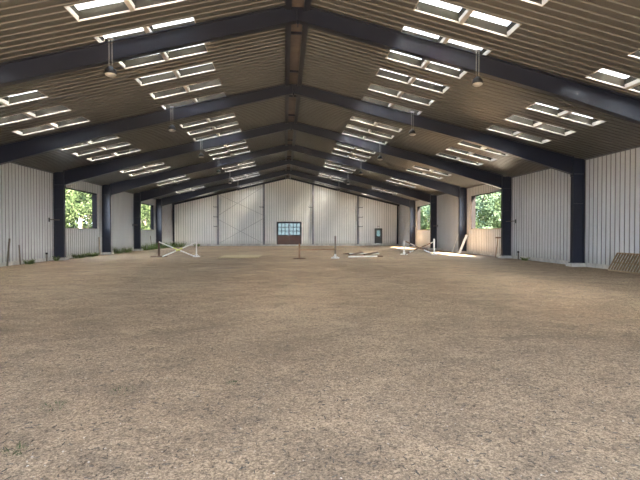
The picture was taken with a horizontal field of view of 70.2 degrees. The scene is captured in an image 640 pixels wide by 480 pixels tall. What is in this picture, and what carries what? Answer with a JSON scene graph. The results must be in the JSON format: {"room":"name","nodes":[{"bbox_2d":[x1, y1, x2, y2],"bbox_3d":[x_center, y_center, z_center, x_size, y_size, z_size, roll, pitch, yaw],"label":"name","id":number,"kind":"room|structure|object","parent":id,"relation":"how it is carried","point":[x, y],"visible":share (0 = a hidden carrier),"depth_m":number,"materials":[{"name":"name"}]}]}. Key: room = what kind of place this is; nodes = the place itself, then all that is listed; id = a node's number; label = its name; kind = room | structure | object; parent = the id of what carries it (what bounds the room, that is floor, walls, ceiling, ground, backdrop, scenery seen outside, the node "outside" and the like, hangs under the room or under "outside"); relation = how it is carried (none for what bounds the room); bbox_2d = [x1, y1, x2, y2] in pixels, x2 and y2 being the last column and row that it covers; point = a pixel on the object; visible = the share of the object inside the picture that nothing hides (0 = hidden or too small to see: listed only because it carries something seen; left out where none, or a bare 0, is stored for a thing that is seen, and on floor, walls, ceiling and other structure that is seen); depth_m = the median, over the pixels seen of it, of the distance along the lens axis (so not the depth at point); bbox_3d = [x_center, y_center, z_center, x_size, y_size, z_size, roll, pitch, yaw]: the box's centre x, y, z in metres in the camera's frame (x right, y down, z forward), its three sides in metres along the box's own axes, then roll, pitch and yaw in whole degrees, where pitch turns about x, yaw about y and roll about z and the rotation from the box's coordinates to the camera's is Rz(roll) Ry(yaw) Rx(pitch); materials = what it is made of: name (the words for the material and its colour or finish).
{"room":"sports facility","nodes":[
{"label":"sports facility","id":0,"kind":"room"},
{"bbox_2d":[0,163,172,262],"bbox_3d":[-18.857,-1.692,31.625,0.380,6.644,68.420,0,1,-4],"label":"wall","id":1,"kind":"structure","parent":0,"point":[26,193],"depth_m":30.49,"materials":[{"name":"metal"}]},
{"bbox_2d":[65,187,96,228],"bbox_3d":[-19.197,-2.406,36.006,0.480,3.070,6.530,0,1,-4],"label":"window","id":2,"kind":"structure","parent":1,"relation":"in","point":[94,195],"depth_m":39.22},
{"bbox_2d":[10,162,155,199],"bbox_3d":[-18.672,-4.680,31.591,0.050,0.090,68.420,0,1,-4],"label":"trim","id":3,"kind":"structure","parent":1,"relation":"attached to","point":[10,162],"depth_m":30.42,"materials":[{"name":"grey paint"}]},
{"bbox_2d":[0,245,169,266],"bbox_3d":[-18.749,1.414,31.683,0.235,0.430,68.420,0,1,-4],"label":"baseboard","id":4,"kind":"structure","parent":1,"relation":"attached to","point":[2,264],"depth_m":29.89,"materials":[{"name":"concrete"}]},
{"bbox_2d":[141,203,153,229],"bbox_3d":[-20.512,-2.679,52.988,0.480,3.070,6.600,0,1,-4],"label":"window","id":5,"kind":"structure","parent":1,"relation":"in","point":[151,206],"depth_m":56.25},
{"bbox_2d":[172,179,398,243],"bbox_3d":[-4.728,-4.302,67.120,34.040,10.720,0.250,0,1,-4],"label":"wall","id":6,"kind":"structure","parent":0,"point":[335,212],"depth_m":66.96,"materials":[{"name":"metal"}]},
{"bbox_2d":[172,178,398,205],"bbox_3d":[-4.711,-7.135,66.850,33.336,4.219,0.180,0,1,-4],"label":"trim","id":7,"kind":"structure","parent":6,"relation":"attached to","point":[281,178],"depth_m":66.69,"materials":[{"name":"blue paint"}]},
{"bbox_2d":[175,243,398,245],"bbox_3d":[-4.724,0.798,67.147,33.280,0.520,0.260,0,1,-4],"label":"baseboard","id":8,"kind":"structure","parent":6,"relation":"attached to","point":[366,244],"depth_m":67.11,"materials":[{"name":"concrete"}]},
{"bbox_2d":[277,222,300,244],"bbox_3d":[-4.551,-0.996,67.092,3.620,3.350,0.180,0,1,-4],"label":"door","id":9,"kind":"structure","parent":6,"relation":"in","point":[287,232],"depth_m":67.06,"materials":[{"name":"brown paint"}]},
{"bbox_2d":[270,221,311,221],"bbox_3d":[-4.618,-2.770,67.018,7.000,0.100,0.040,0,1,-4],"label":"trim","id":10,"kind":"structure","parent":6,"relation":"attached to","point":[270,221],"depth_m":67.02,"materials":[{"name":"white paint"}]},
{"bbox_2d":[286,0,303,177],"bbox_3d":[-2.073,-8.610,32.764,0.600,0.030,68.320,0,1,-4],"label":"beam","id":11,"kind":"structure","parent":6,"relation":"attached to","point":[295,46],"depth_m":21.57,"materials":[{"name":"wood"}]},
{"bbox_2d":[285,0,310,177],"bbox_3d":[-2.073,-8.569,32.764,0.880,0.180,68.320,0,1,-4],"label":"trim","id":12,"kind":"structure","parent":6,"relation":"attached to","point":[288,3],"depth_m":21.58,"materials":[{"name":"blue paint"}]},
{"bbox_2d":[374,228,381,243],"bbox_3d":[8.735,-0.603,68.115,1.170,2.290,0.165,0,1,-4],"label":"door","id":13,"kind":"structure","parent":6,"relation":"in","point":[378,231],"depth_m":68.09,"materials":[{"name":"black metal"}]},
{"bbox_2d":[0,246,639,479],"bbox_3d":[-2.069,1.410,32.875,33.800,0.001,68.820,0,1,-4],"label":"floor","id":14,"kind":"structure","parent":0,"point":[60,374],"depth_m":6.59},
{"bbox_2d":[6,238,9,265],"bbox_3d":[-18.078,0.714,26.398,0.100,1.607,0.227,1,1,34],"label":"leaning post","id":15,"kind":"object","parent":14,"relation":"on","point":[7,263],"visible":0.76,"depth_m":26.38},
{"bbox_2d":[0,440,28,455],"bbox_3d":[-2.700,1.853,4.038,0.279,0.042,0.260,0,1,-4],"label":"tuft","id":16,"kind":"object","parent":14,"relation":"on","point":[20,440],"visible":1,"depth_m":4.03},
{"bbox_2d":[72,253,86,257],"bbox_3d":[-18.386,1.182,34.991,0.870,0.388,1.864,0,1,-4],"label":"clump","id":17,"kind":"object","parent":14,"relation":"on","point":[78,255],"visible":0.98,"depth_m":34.86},
{"bbox_2d":[112,247,123,252],"bbox_3d":[-18.913,0.923,42.888,1.041,0.651,2.090,0,1,-4],"label":"clump","id":18,"kind":"object","parent":14,"relation":"on","point":[119,250],"visible":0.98,"depth_m":42.64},
{"bbox_2d":[151,241,167,256],"bbox_3d":[-12.822,0.726,36.234,1.300,1.260,0.600,0,1,-4],"label":"stand","id":19,"kind":"object","parent":14,"relation":"on","point":[158,241],"visible":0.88,"depth_m":36.17,"materials":[{"name":"brown wood"}]},
{"bbox_2d":[172,205,174,243],"bbox_3d":[-21.099,-1.976,65.503,0.520,6.120,0.400,0,1,-4],"label":"wall post","id":20,"kind":"object","parent":14,"relation":"on","point":[172,205],"visible":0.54,"depth_m":65.45,"materials":[{"name":"metal"}]},
{"bbox_2d":[159,242,194,256],"bbox_3d":[-11.368,0.728,36.111,2.841,1.218,0.084,0,1,0],"label":"pole","id":21,"kind":"object","parent":14,"relation":"on","point":[159,242],"visible":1,"depth_m":36.08,"materials":[{"name":"white paint"}]},
{"bbox_2d":[162,242,195,256],"bbox_3d":[-11.107,0.746,35.921,2.592,1.187,0.084,0,1,-9],"label":"pole","id":22,"kind":"object","parent":14,"relation":"on","point":[194,242],"visible":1,"depth_m":35.88,"materials":[{"name":"white paint"}]},
{"bbox_2d":[216,195,219,245],"bbox_3d":[-14.808,-2.739,65.978,0.520,7.632,0.400,0,1,-4],"label":"wall post","id":23,"kind":"object","parent":14,"relation":"on","point":[217,244],"visible":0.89,"depth_m":65.92,"materials":[{"name":"metal"}]},
{"bbox_2d":[218,255,261,258],"bbox_3d":[-6.275,1.317,36.348,3.149,0.075,4.566,0,1,-4],"label":"wooden board","id":24,"kind":"object","parent":14,"relation":"on","point":[224,256],"visible":1,"depth_m":35.60,"materials":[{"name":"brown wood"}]},
{"bbox_2d":[262,184,265,245],"bbox_3d":[-8.198,-3.541,66.477,0.520,9.219,0.400,0,1,-4],"label":"wall post","id":25,"kind":"object","parent":14,"relation":"on","point":[263,184],"visible":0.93,"depth_m":66.40,"materials":[{"name":"metal"}]},
{"bbox_2d":[53,122,511,259],"bbox_3d":[-2.103,-3.546,33.239,33.240,10.298,0.600,0,1,-4],"label":"frame","id":26,"kind":"object","parent":14,"relation":"on","point":[70,176],"visible":0.98,"depth_m":32.98,"materials":[{"name":"blue paint"}]},
{"bbox_2d":[102,144,466,254],"bbox_3d":[-2.757,-3.681,41.679,33.240,10.298,0.600,0,1,-4],"label":"frame","id":27,"kind":"object","parent":14,"relation":"on","point":[121,186],"visible":0.96,"depth_m":41.43,"materials":[{"name":"blue paint"}]},
{"bbox_2d":[133,159,436,250],"bbox_3d":[-3.411,-3.817,50.118,33.240,10.298,0.600,0,1,-4],"label":"frame","id":28,"kind":"object","parent":14,"relation":"on","point":[138,198],"visible":0.9,"depth_m":49.92,"materials":[{"name":"blue paint"}]},
{"bbox_2d":[156,170,414,246],"bbox_3d":[-4.065,-3.953,58.558,33.240,10.298,0.600,0,1,-4],"label":"frame","id":29,"kind":"object","parent":14,"relation":"on","point":[164,201],"visible":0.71,"depth_m":58.37,"materials":[{"name":"blue paint"}]},
{"bbox_2d":[0,84,585,266],"bbox_3d":[-1.450,-3.410,24.800,33.240,10.298,0.600,0,1,-4],"label":"frame","id":30,"kind":"object","parent":14,"relation":"on","point":[26,148],"visible":0.97,"depth_m":24.92,"materials":[{"name":"blue paint"}]},
{"bbox_2d":[311,185,314,245],"bbox_3d":[-1.030,-3.530,67.033,0.520,9.179,0.400,0,1,-4],"label":"wall post","id":31,"kind":"object","parent":14,"relation":"on","point":[312,244],"visible":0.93,"depth_m":66.96,"materials":[{"name":"metal"}]},
{"bbox_2d":[0,5,639,124],"bbox_3d":[-0.796,-3.274,16.360,33.240,10.298,0.600,0,1,-4],"label":"roof beam","id":32,"kind":"structure","parent":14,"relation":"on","point":[626,107],"depth_m":16.32,"materials":[{"name":"metal"}]},
{"bbox_2d":[0,268,639,479],"bbox_3d":[-0.596,1.715,13.411,30.112,0.008,22.165,0,1,-4],"label":"chips","id":33,"kind":"object","parent":14,"relation":"on","point":[248,462],"visible":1,"depth_m":5.21,"materials":[{"name":"wood"}]},
{"bbox_2d":[331,236,338,258],"bbox_3d":[1.149,0.537,34.304,0.546,1.700,0.451,1,1,33],"label":"stand","id":34,"kind":"object","parent":14,"relation":"on","point":[334,256],"visible":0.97,"depth_m":34.26,"materials":[{"name":"white paint"}]},
{"bbox_2d":[356,196,359,245],"bbox_3d":[5.650,-2.736,67.563,0.520,7.574,0.400,0,1,-4],"label":"wall post","id":35,"kind":"object","parent":14,"relation":"on","point":[357,244],"visible":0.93,"depth_m":67.50,"materials":[{"name":"metal"}]},
{"bbox_2d":[348,256,382,256],"bbox_3d":[3.627,1.304,36.063,2.894,0.110,0.110,0,1,-14],"label":"pole","id":36,"kind":"object","parent":14,"relation":"on","point":[348,256],"visible":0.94,"depth_m":36.00,"materials":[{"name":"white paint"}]},
{"bbox_2d":[396,206,399,245],"bbox_3d":[11.613,-2.027,68.036,0.520,6.142,0.400,0,1,-4],"label":"wall post","id":37,"kind":"object","parent":14,"relation":"on","point":[397,244],"visible":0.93,"depth_m":67.96,"materials":[{"name":"metal"}]},
{"bbox_2d":[431,239,436,254],"bbox_3d":[10.057,0.593,40.111,0.398,1.400,0.436,1,1,37],"label":"stand","id":38,"kind":"object","parent":14,"relation":"on","point":[434,253],"visible":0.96,"depth_m":40.07,"materials":[{"name":"white paint"}]},
{"bbox_2d":[458,234,467,253],"bbox_3d":[13.264,0.385,42.212,1.022,1.834,0.097,0,1,-18],"label":"plank","id":39,"kind":"object","parent":14,"relation":"on","point":[466,235],"visible":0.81,"depth_m":42.19,"materials":[{"name":"white paint"}]},
{"bbox_2d":[608,253,639,273],"bbox_3d":[15.070,1.123,21.348,0.604,0.915,3.605,0,1,-4],"label":"frame","id":40,"kind":"object","parent":14,"relation":"on","point":[619,262],"visible":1,"depth_m":22.18,"materials":[{"name":"brown wood"}]},
{"bbox_3d":[-1.519,0.834,33.531,0.900,1.130,0.500,0,1,-4],"label":"stand","id":41,"kind":"object","parent":14,"relation":"on","visible":0},
{"bbox_2d":[300,249,335,250],"bbox_3d":[-0.157,0.715,33.820,2.780,0.120,0.080,0,1,-16],"label":"pole","id":42,"kind":"object","parent":41,"relation":"on","point":[301,249],"visible":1,"depth_m":33.74,"materials":[{"name":"brown wood"}]},
{"bbox_2d":[0,0,639,204],"bbox_3d":[-2.079,-6.735,32.869,33.380,4.042,68.470,0,1,-4],"label":"ceiling","id":43,"kind":"structure","parent":0,"point":[570,39],"depth_m":19.98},
{"bbox_2d":[0,90,47,106],"bbox_3d":[-13.018,-5.798,18.531,3.344,1.209,0.954,0,1,-4],"label":"skylight","id":44,"kind":"object","parent":43,"relation":"attached to","point":[36,94],"visible":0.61,"depth_m":19.02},
{"bbox_2d":[0,104,70,125],"bbox_3d":[-13.177,-5.831,20.586,3.344,1.209,0.954,0,1,-4],"label":"skylight","id":45,"kind":"object","parent":43,"relation":"attached to","point":[61,108],"visible":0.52,"depth_m":21.01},
{"bbox_2d":[11,116,89,135],"bbox_3d":[-13.337,-5.864,22.640,3.344,1.209,0.954,0,1,-4],"label":"skylight","id":46,"kind":"object","parent":43,"relation":"attached to","point":[82,119],"visible":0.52,"depth_m":23.05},
{"bbox_2d":[59,135,119,149],"bbox_3d":[-13.655,-5.931,26.750,3.344,1.209,0.954,0,1,-4],"label":"skylight","id":47,"kind":"object","parent":43,"relation":"attached to","point":[112,137],"visible":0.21,"depth_m":27.22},
{"bbox_2d":[71,142,130,155],"bbox_3d":[-13.814,-5.964,28.804,3.344,1.209,0.954,0,1,-4],"label":"skylight","id":48,"kind":"object","parent":43,"relation":"attached to","point":[122,144],"visible":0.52,"depth_m":29.22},
{"bbox_2d":[104,37,116,77],"bbox_3d":[-7.144,-6.227,15.520,0.400,1.320,0.400,0,1,-4],"label":"pendant lamp","id":49,"kind":"object","parent":43,"relation":"hanging from","point":[109,71],"visible":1,"depth_m":15.42,"materials":[{"name":"grey"}]},
{"bbox_2d":[87,148,140,160],"bbox_3d":[-13.973,-5.997,30.859,3.344,1.209,0.954,0,1,-4],"label":"skylight","id":50,"kind":"object","parent":43,"relation":"attached to","point":[133,149],"visible":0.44,"depth_m":31.27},
{"bbox_2d":[64,0,186,21],"bbox_3d":[-5.815,-7.354,13.756,3.294,1.197,0.954,0,1,-4],"label":"skylight","id":51,"kind":"object","parent":43,"relation":"attached to","point":[94,9],"visible":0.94,"depth_m":14.13,"materials":[{"name":"glass"}]},
{"bbox_2d":[119,162,164,172],"bbox_3d":[-14.451,-6.096,37.023,3.344,1.209,0.954,0,1,-4],"label":"skylight","id":52,"kind":"object","parent":43,"relation":"attached to","point":[159,163],"visible":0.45,"depth_m":37.44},
{"bbox_2d":[94,17,195,42],"bbox_3d":[-5.974,-7.387,15.810,3.294,1.197,0.954,0,1,-4],"label":"skylight","id":53,"kind":"object","parent":43,"relation":"attached to","point":[187,21],"visible":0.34,"depth_m":16.17,"materials":[{"name":"glass"}]},
{"bbox_2d":[129,166,170,175],"bbox_3d":[-14.610,-6.129,39.077,3.344,1.209,0.954,0,1,-4],"label":"skylight","id":54,"kind":"object","parent":43,"relation":"attached to","point":[165,167],"visible":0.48,"depth_m":39.50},
{"bbox_2d":[118,43,207,68],"bbox_3d":[-6.133,-7.420,17.865,3.294,1.197,0.954,0,1,-4],"label":"skylight","id":55,"kind":"object","parent":43,"relation":"attached to","point":[201,48],"visible":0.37,"depth_m":18.30,"materials":[{"name":"glass"}]},
{"bbox_2d":[168,106,175,131],"bbox_3d":[-7.798,-6.363,23.959,0.400,1.320,0.400,0,1,-4],"label":"pendant lamp","id":56,"kind":"object","parent":43,"relation":"hanging from","point":[171,128],"visible":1,"depth_m":23.85,"materials":[{"name":"metal"}]},
{"bbox_2d":[157,177,190,185],"bbox_3d":[-15.246,-6.261,47.295,3.344,1.209,0.954,0,1,-4],"label":"skylight","id":57,"kind":"object","parent":43,"relation":"attached to","point":[188,177],"visible":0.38,"depth_m":47.71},
{"bbox_2d":[135,62,215,85],"bbox_3d":[-6.292,-7.453,19.919,3.294,1.197,0.954,0,1,-4],"label":"skylight","id":58,"kind":"object","parent":43,"relation":"attached to","point":[165,76],"visible":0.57,"depth_m":20.34,"materials":[{"name":"glass"}]},
{"bbox_2d":[149,78,221,99],"bbox_3d":[-6.452,-7.486,21.974,3.294,1.197,0.954,0,1,-4],"label":"skylight","id":59,"kind":"object","parent":43,"relation":"attached to","point":[216,82],"visible":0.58,"depth_m":22.39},
{"bbox_2d":[161,92,226,108],"bbox_3d":[-6.611,-7.519,24.029,3.294,1.197,0.954,0,1,-4],"label":"skylight","id":60,"kind":"object","parent":43,"relation":"attached to","point":[218,95],"visible":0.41,"depth_m":24.45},
{"bbox_2d":[198,139,203,157],"bbox_3d":[-8.451,-6.498,32.399,0.400,1.320,0.400,0,1,-4],"label":"pendant lamp","id":61,"kind":"object","parent":43,"relation":"hanging from","point":[201,155],"visible":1,"depth_m":32.33,"materials":[{"name":"metal"}]},
{"bbox_2d":[179,113,235,127],"bbox_3d":[-6.929,-7.585,28.138,3.294,1.197,0.954,0,1,-4],"label":"skylight","id":62,"kind":"object","parent":43,"relation":"attached to","point":[226,116],"visible":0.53,"depth_m":28.57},
{"bbox_2d":[187,121,238,134],"bbox_3d":[-7.088,-7.618,30.192,3.294,1.197,0.954,0,1,-4],"label":"skylight","id":63,"kind":"object","parent":43,"relation":"attached to","point":[235,122],"visible":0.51,"depth_m":30.63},
{"bbox_2d":[193,128,241,140],"bbox_3d":[-7.247,-7.652,32.247,3.294,1.197,0.954,0,1,-4],"label":"skylight","id":64,"kind":"object","parent":43,"relation":"attached to","point":[239,129],"visible":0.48,"depth_m":32.67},
{"bbox_2d":[204,140,246,151],"bbox_3d":[-7.566,-7.718,36.356,3.294,1.197,0.954,0,1,-4],"label":"skylight","id":65,"kind":"object","parent":43,"relation":"attached to","point":[244,141],"visible":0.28,"depth_m":36.80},
{"bbox_2d":[208,145,247,155],"bbox_3d":[-7.725,-7.751,38.411,3.294,1.197,0.954,0,1,-4],"label":"skylight","id":66,"kind":"object","parent":43,"relation":"attached to","point":[246,146],"visible":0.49,"depth_m":38.85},
{"bbox_2d":[212,150,249,159],"bbox_3d":[-7.884,-7.784,40.465,3.294,1.197,0.954,0,1,-4],"label":"skylight","id":67,"kind":"object","parent":43,"relation":"attached to","point":[245,151],"visible":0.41,"depth_m":40.89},
{"bbox_2d":[222,161,254,168],"bbox_3d":[-8.361,-7.883,46.629,3.294,1.197,0.954,0,1,-4],"label":"skylight","id":68,"kind":"object","parent":43,"relation":"attached to","point":[250,161],"visible":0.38,"depth_m":47.05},
{"bbox_2d":[225,164,255,171],"bbox_3d":[-8.521,-7.916,48.684,3.294,1.197,0.954,0,1,-4],"label":"skylight","id":69,"kind":"object","parent":43,"relation":"attached to","point":[252,164],"visible":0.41,"depth_m":49.11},
{"bbox_2d":[323,164,352,172],"bbox_3d":[1.978,-7.898,49.497,3.214,1.178,0.954,0,1,-4],"label":"skylight","id":70,"kind":"object","parent":43,"relation":"attached to","point":[331,164],"visible":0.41,"depth_m":49.93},
{"bbox_2d":[325,162,355,170],"bbox_3d":[2.137,-7.865,47.443,3.214,1.178,0.954,0,1,-4],"label":"skylight","id":71,"kind":"object","parent":43,"relation":"attached to","point":[325,162],"visible":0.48,"depth_m":47.88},
{"bbox_2d":[331,151,366,161],"bbox_3d":[2.615,-7.766,41.279,3.214,1.178,0.954,0,1,-4],"label":"skylight","id":72,"kind":"object","parent":43,"relation":"attached to","point":[332,152],"visible":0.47,"depth_m":41.70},
{"bbox_2d":[333,147,371,157],"bbox_3d":[2.774,-7.733,39.224,3.214,1.178,0.954,0,1,-4],"label":"skylight","id":73,"kind":"object","parent":43,"relation":"attached to","point":[335,148],"visible":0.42,"depth_m":39.66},
{"bbox_2d":[336,142,375,153],"bbox_3d":[2.933,-7.700,37.170,3.214,1.178,0.954,0,1,-4],"label":"skylight","id":74,"kind":"object","parent":43,"relation":"attached to","point":[337,143],"visible":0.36,"depth_m":37.61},
{"bbox_2d":[342,131,387,143],"bbox_3d":[3.251,-7.633,33.061,3.214,1.178,0.954,0,1,-4],"label":"skylight","id":75,"kind":"object","parent":43,"relation":"attached to","point":[343,132],"visible":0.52,"depth_m":33.49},
{"bbox_2d":[346,124,393,138],"bbox_3d":[3.410,-7.600,31.006,3.214,1.178,0.954,0,1,-4],"label":"skylight","id":76,"kind":"object","parent":43,"relation":"attached to","point":[347,125],"visible":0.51,"depth_m":31.44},
{"bbox_2d":[350,116,401,131],"bbox_3d":[3.570,-7.567,28.951,3.214,1.178,0.954,0,1,-4],"label":"skylight","id":77,"kind":"object","parent":43,"relation":"attached to","point":[353,118],"visible":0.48,"depth_m":29.38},
{"bbox_2d":[377,142,382,159],"bbox_3d":[4.410,-6.514,33.395,0.400,1.320,0.400,0,1,-4],"label":"pendant lamp","id":78,"kind":"object","parent":43,"relation":"hanging from","point":[380,157],"visible":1,"depth_m":33.32,"materials":[{"name":"metal"}]},
{"bbox_2d":[361,96,421,114],"bbox_3d":[3.888,-7.501,24.842,3.214,1.178,0.954,0,1,-4],"label":"skylight","id":79,"kind":"object","parent":43,"relation":"attached to","point":[364,98],"visible":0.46,"depth_m":25.26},
{"bbox_2d":[385,179,415,187],"bbox_3d":[8.767,-6.278,49.155,3.234,1.182,0.954,0,1,-4],"label":"skylight","id":80,"kind":"object","parent":43,"relation":"attached to","point":[387,179],"visible":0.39,"depth_m":49.59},
{"bbox_2d":[367,83,434,105],"bbox_3d":[4.047,-7.468,22.788,3.214,1.178,0.954,0,1,-4],"label":"skylight","id":81,"kind":"object","parent":43,"relation":"attached to","point":[373,87],"visible":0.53,"depth_m":23.21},
{"bbox_2d":[391,177,419,185],"bbox_3d":[8.926,-6.245,47.101,3.234,1.182,0.954,0,1,-4],"label":"skylight","id":82,"kind":"object","parent":43,"relation":"attached to","point":[391,177],"visible":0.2,"depth_m":47.52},
{"bbox_2d":[375,68,449,93],"bbox_3d":[4.206,-7.435,20.733,3.214,1.178,0.954,0,1,-4],"label":"skylight","id":83,"kind":"object","parent":43,"relation":"attached to","point":[384,73],"visible":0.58,"depth_m":21.16,"materials":[{"name":"glass"}]},
{"bbox_2d":[409,111,415,135],"bbox_3d":[5.064,-6.379,24.955,0.400,1.320,0.400,0,1,-4],"label":"pendant lamp","id":84,"kind":"object","parent":43,"relation":"hanging from","point":[412,132],"visible":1,"depth_m":24.89,"materials":[{"name":"metal"}]},
{"bbox_2d":[407,169,442,178],"bbox_3d":[9.403,-6.146,40.937,3.234,1.182,0.954,0,1,-4],"label":"skylight","id":85,"kind":"object","parent":43,"relation":"attached to","point":[411,170],"visible":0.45,"depth_m":41.37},
{"bbox_2d":[385,50,466,78],"bbox_3d":[4.365,-7.402,18.678,3.214,1.178,0.954,0,1,-4],"label":"skylight","id":86,"kind":"object","parent":43,"relation":"attached to","point":[392,55],"visible":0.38,"depth_m":19.10,"materials":[{"name":"glass"}]},
{"bbox_2d":[412,165,450,175],"bbox_3d":[9.562,-6.113,38.883,3.234,1.182,0.954,0,1,-4],"label":"skylight","id":87,"kind":"object","parent":43,"relation":"attached to","point":[414,166],"visible":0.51,"depth_m":39.31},
{"bbox_2d":[401,26,491,55],"bbox_3d":[4.524,-7.369,16.624,3.214,1.178,0.954,0,1,-4],"label":"skylight","id":88,"kind":"object","parent":43,"relation":"attached to","point":[405,29],"visible":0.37,"depth_m":16.97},
{"bbox_2d":[435,152,482,165],"bbox_3d":[10.040,-6.013,32.719,3.234,1.182,0.954,0,1,-4],"label":"skylight","id":89,"kind":"object","parent":43,"relation":"attached to","point":[439,153],"visible":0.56,"depth_m":33.14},
{"bbox_2d":[413,0,521,36],"bbox_3d":[4.684,-7.336,14.569,3.214,1.178,0.954,0,1,-4],"label":"skylight","id":90,"kind":"object","parent":43,"relation":"attached to","point":[436,8],"visible":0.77,"depth_m":14.96,"materials":[{"name":"glass"}]},
{"bbox_2d":[446,147,496,160],"bbox_3d":[10.199,-5.980,30.664,3.234,1.182,0.954,0,1,-4],"label":"skylight","id":91,"kind":"object","parent":43,"relation":"attached to","point":[453,149],"visible":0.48,"depth_m":31.09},
{"bbox_2d":[472,49,482,86],"bbox_3d":[5.718,-6.243,16.516,0.400,1.320,0.400,0,1,-4],"label":"pendant lamp","id":92,"kind":"object","parent":43,"relation":"hanging from","point":[477,81],"visible":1,"depth_m":16.43,"materials":[{"name":"metal"}]},
{"bbox_2d":[457,141,508,155],"bbox_3d":[10.358,-5.947,28.610,3.234,1.182,0.954,0,1,-4],"label":"skylight","id":93,"kind":"object","parent":43,"relation":"attached to","point":[464,143],"visible":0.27,"depth_m":29.04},
{"bbox_2d":[486,125,551,143],"bbox_3d":[10.677,-5.881,24.500,3.234,1.182,0.954,0,1,-4],"label":"skylight","id":94,"kind":"object","parent":43,"relation":"attached to","point":[495,128],"visible":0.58,"depth_m":24.92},
{"bbox_2d":[520,0,548,6],"bbox_3d":[4.843,-7.303,12.515,3.214,1.178,0.954,0,1,-4],"label":"skylight","id":95,"kind":"object","parent":43,"relation":"attached to","point":[541,3],"visible":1,"depth_m":13.08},
{"bbox_2d":[503,114,575,135],"bbox_3d":[10.836,-5.848,22.446,3.234,1.182,0.954,0,1,-4],"label":"skylight","id":96,"kind":"object","parent":43,"relation":"attached to","point":[513,118],"visible":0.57,"depth_m":22.87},
{"bbox_2d":[526,102,606,126],"bbox_3d":[10.995,-5.815,20.391,3.234,1.182,0.954,0,1,-4],"label":"skylight","id":97,"kind":"object","parent":43,"relation":"attached to","point":[539,107],"visible":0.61,"depth_m":20.81,"materials":[{"name":"glass"}]},
{"bbox_2d":[584,68,639,92],"bbox_3d":[11.313,-5.749,16.282,3.234,1.182,0.954,0,1,-4],"label":"skylight","id":98,"kind":"object","parent":43,"relation":"attached to","point":[603,75],"visible":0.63,"depth_m":16.65,"materials":[{"name":"glass"}]},
{"bbox_2d":[627,48,639,58],"bbox_3d":[11.472,-5.716,14.227,3.234,1.182,0.954,0,1,-4],"label":"skylight","id":99,"kind":"object","parent":43,"relation":"attached to","point":[636,54],"visible":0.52,"depth_m":14.58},
{"bbox_2d":[399,147,639,266],"bbox_3d":[14.703,-1.734,34.224,0.380,6.644,68.420,0,1,-4],"label":"wall","id":100,"kind":"structure","parent":0,"point":[541,200],"depth_m":28.65,"materials":[{"name":"metal"}]},
{"bbox_2d":[417,204,429,229],"bbox_3d":[13.047,-2.721,55.587,0.480,3.070,6.600,0,1,-4],"label":"window","id":101,"kind":"structure","parent":100,"relation":"in","point":[418,207],"depth_m":58.84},
{"bbox_2d":[471,190,500,229],"bbox_3d":[14.363,-2.448,38.605,0.480,3.070,6.530,0,1,-4],"label":"window","id":102,"kind":"structure","parent":100,"relation":"in","point":[473,198],"depth_m":41.82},
{"bbox_2d":[400,244,639,272],"bbox_3d":[14.596,1.373,34.266,0.235,0.430,68.420,0,1,-4],"label":"baseboard","id":103,"kind":"structure","parent":100,"relation":"attached to","point":[602,266],"depth_m":30.36,"materials":[{"name":"concrete"}]},
{"bbox_2d":[416,146,639,200],"bbox_3d":[14.518,-4.721,34.162,0.050,0.090,68.420,0,1,-4],"label":"trim","id":104,"kind":"structure","parent":100,"relation":"attached to","point":[636,146],"depth_m":25.63,"materials":[{"name":"grey paint"}]},
{"label":"outside","id":105,"kind":"structure","parent":0,"visible":0},
{"label":"ground","id":106,"kind":"structure","parent":105,"visible":0},
{"bbox_2d":[65,190,91,227],"bbox_3d":[-28.691,-3.557,56.341,6.802,10.419,6.836,0,1,-4],"label":"tree","id":107,"kind":"object","parent":106,"relation":"on","point":[88,213],"visible":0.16,"depth_m":55.05,"materials":[{"name":"green plant"}]},
{"bbox_2d":[65,189,91,216],"bbox_3d":[-29.130,-4.012,49.553,7.681,11.572,7.000,0,1,22],"label":"tree","id":108,"kind":"object","parent":106,"relation":"on","point":[68,197],"visible":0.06,"depth_m":50.46,"materials":[{"name":"green plant"}]},
{"bbox_2d":[65,190,91,227],"bbox_3d":[-33.889,-3.693,64.732,6.802,10.419,6.836,-1,1,-29],"label":"tree","id":109,"kind":"object","parent":106,"relation":"on","point":[83,225],"visible":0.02,"depth_m":63.46,"materials":[{"name":"green plant"}]},
{"bbox_2d":[141,204,149,229],"bbox_3d":[-30.391,-4.430,75.518,6.853,11.572,7.997,-1,1,-33],"label":"tree","id":110,"kind":"object","parent":106,"relation":"on","point":[144,207],"visible":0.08,"depth_m":76.26,"materials":[{"name":"green plant"}]},
{"bbox_2d":[141,206,149,229],"bbox_3d":[-31.331,-3.974,82.137,7.263,10.533,6.855,1,1,35],"label":"tree","id":111,"kind":"object","parent":106,"relation":"on","point":[144,220],"visible":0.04,"depth_m":81.96,"materials":[{"name":"green plant"}]},
{"bbox_2d":[420,207,429,229],"bbox_3d":[19.141,-4.320,79.241,6.578,11.589,7.066,0,1,-20],"label":"tree","id":112,"kind":"object","parent":106,"relation":"on","point":[426,222],"visible":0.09,"depth_m":78.61,"materials":[{"name":"green plant"}]},
{"bbox_2d":[422,205,429,220],"bbox_3d":[19.769,-3.843,73.592,5.953,10.753,7.174,0,1,24],"label":"tree","id":113,"kind":"object","parent":106,"relation":"on","point":[428,206],"visible":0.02,"depth_m":73.39,"materials":[{"name":"green plant"}]},
{"bbox_2d":[476,192,500,228],"bbox_3d":[21.476,-3.630,60.322,7.174,10.753,5.953,0,1,24],"label":"tree","id":114,"kind":"object","parent":106,"relation":"on","point":[488,205],"visible":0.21,"depth_m":59.39,"materials":[{"name":"green plant"}]},
{"bbox_2d":[476,192,500,227],"bbox_3d":[22.143,-3.896,52.900,5.816,11.589,7.219,0,1,-14],"label":"tree","id":115,"kind":"object","parent":106,"relation":"on","point":[497,202],"visible":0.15,"depth_m":54.00,"materials":[{"name":"green plant"}]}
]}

